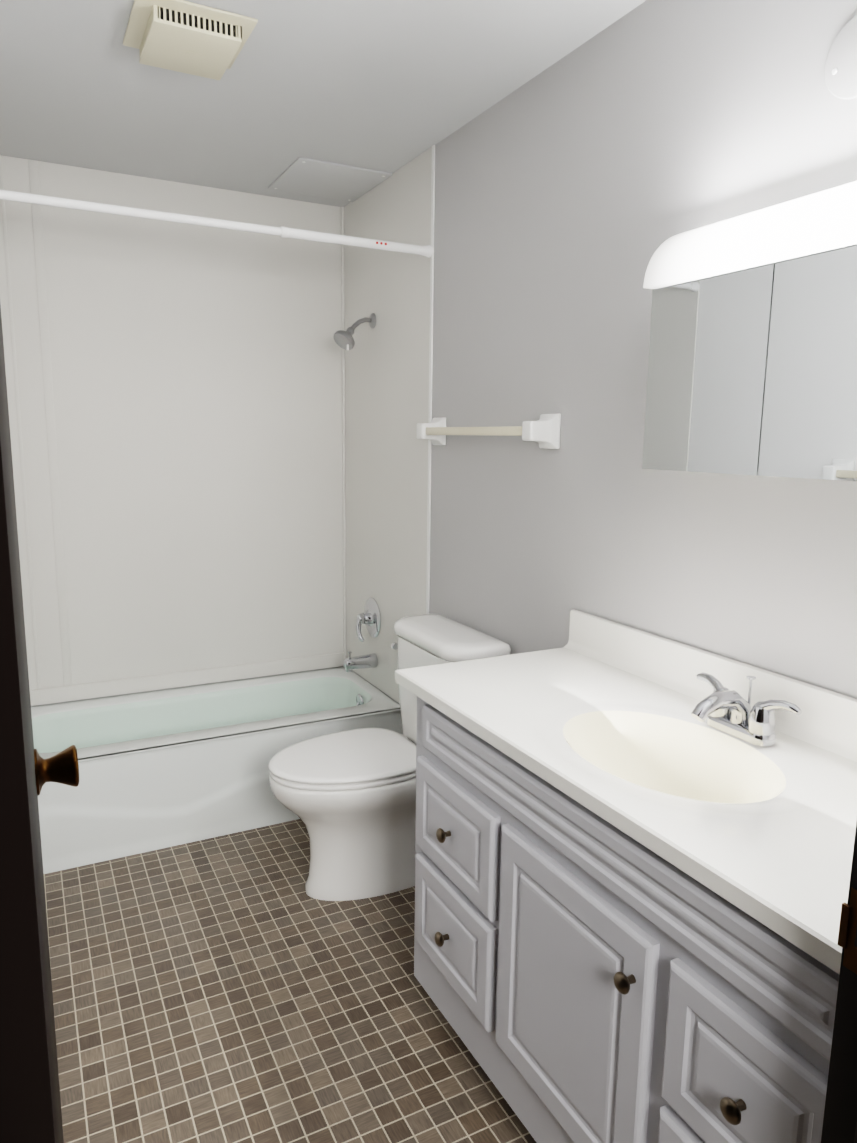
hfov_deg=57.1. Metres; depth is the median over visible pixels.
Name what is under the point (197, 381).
wall
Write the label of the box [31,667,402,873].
bathtub
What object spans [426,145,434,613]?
trim
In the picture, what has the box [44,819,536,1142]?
floor
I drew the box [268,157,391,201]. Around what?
access hatch
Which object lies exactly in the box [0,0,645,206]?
ceiling
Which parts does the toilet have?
lid, bowl, seat, lever, tank, tank lid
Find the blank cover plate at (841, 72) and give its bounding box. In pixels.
[825,15,856,98]
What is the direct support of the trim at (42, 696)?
attached to the wall at (197, 381)
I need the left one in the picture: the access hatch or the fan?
the fan
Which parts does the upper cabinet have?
door, door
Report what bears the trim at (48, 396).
attached to the wall at (197, 381)
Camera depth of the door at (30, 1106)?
0.47 m
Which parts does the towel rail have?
post, post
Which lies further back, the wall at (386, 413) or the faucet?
the wall at (386, 413)
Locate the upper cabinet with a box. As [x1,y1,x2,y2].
[642,181,856,480]
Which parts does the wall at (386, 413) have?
wall surround corner trim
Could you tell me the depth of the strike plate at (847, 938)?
0.83 m
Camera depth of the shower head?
3.18 m
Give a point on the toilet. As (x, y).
(348, 798)
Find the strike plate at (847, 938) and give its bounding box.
[837,887,856,973]
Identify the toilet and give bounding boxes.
[268,613,510,900]
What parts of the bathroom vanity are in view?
knob, knob, drawer, drawer, door, knob door, rail, panel, drawer, knob, drawer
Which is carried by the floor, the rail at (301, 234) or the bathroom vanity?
the bathroom vanity
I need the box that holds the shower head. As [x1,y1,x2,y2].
[333,313,375,349]
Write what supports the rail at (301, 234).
attached to the wall at (386, 413)
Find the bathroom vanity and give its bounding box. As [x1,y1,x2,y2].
[395,609,856,1142]
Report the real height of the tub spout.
0.088 m
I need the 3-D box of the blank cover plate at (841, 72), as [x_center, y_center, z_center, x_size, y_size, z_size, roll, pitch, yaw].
[0.742,-0.889,1.353,0.009,0.136,0.136,-4,11,-27]
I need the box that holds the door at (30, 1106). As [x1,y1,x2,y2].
[0,305,63,1142]
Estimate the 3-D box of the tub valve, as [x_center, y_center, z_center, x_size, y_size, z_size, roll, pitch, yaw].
[-0.280,0.208,3.423,0.083,0.184,0.176,-4,11,-27]
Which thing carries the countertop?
on the bathroom vanity
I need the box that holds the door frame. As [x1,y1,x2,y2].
[821,822,856,1142]
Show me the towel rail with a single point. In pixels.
(543, 431)
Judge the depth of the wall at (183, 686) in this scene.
3.44 m
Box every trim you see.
[28,159,71,685]
[30,652,343,705]
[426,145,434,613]
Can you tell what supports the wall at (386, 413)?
attached to the wall at (577, 186)
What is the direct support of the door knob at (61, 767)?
attached to the door at (30, 1106)
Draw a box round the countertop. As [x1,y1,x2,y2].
[395,647,856,973]
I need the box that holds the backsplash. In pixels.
[564,609,856,761]
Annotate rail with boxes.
[0,190,432,257]
[417,414,560,448]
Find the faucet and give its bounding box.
[691,672,801,745]
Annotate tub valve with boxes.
[356,598,380,641]
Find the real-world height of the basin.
0.300 m
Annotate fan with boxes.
[122,0,257,79]
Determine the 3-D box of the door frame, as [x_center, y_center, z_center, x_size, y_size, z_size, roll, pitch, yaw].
[0.514,0.277,0.783,0.095,2.140,0.160,-4,11,-27]
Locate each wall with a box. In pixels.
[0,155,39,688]
[0,155,342,689]
[31,666,343,706]
[341,147,431,702]
[353,0,856,704]
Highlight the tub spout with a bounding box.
[343,651,377,671]
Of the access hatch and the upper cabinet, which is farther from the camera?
the access hatch
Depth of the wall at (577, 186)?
1.94 m

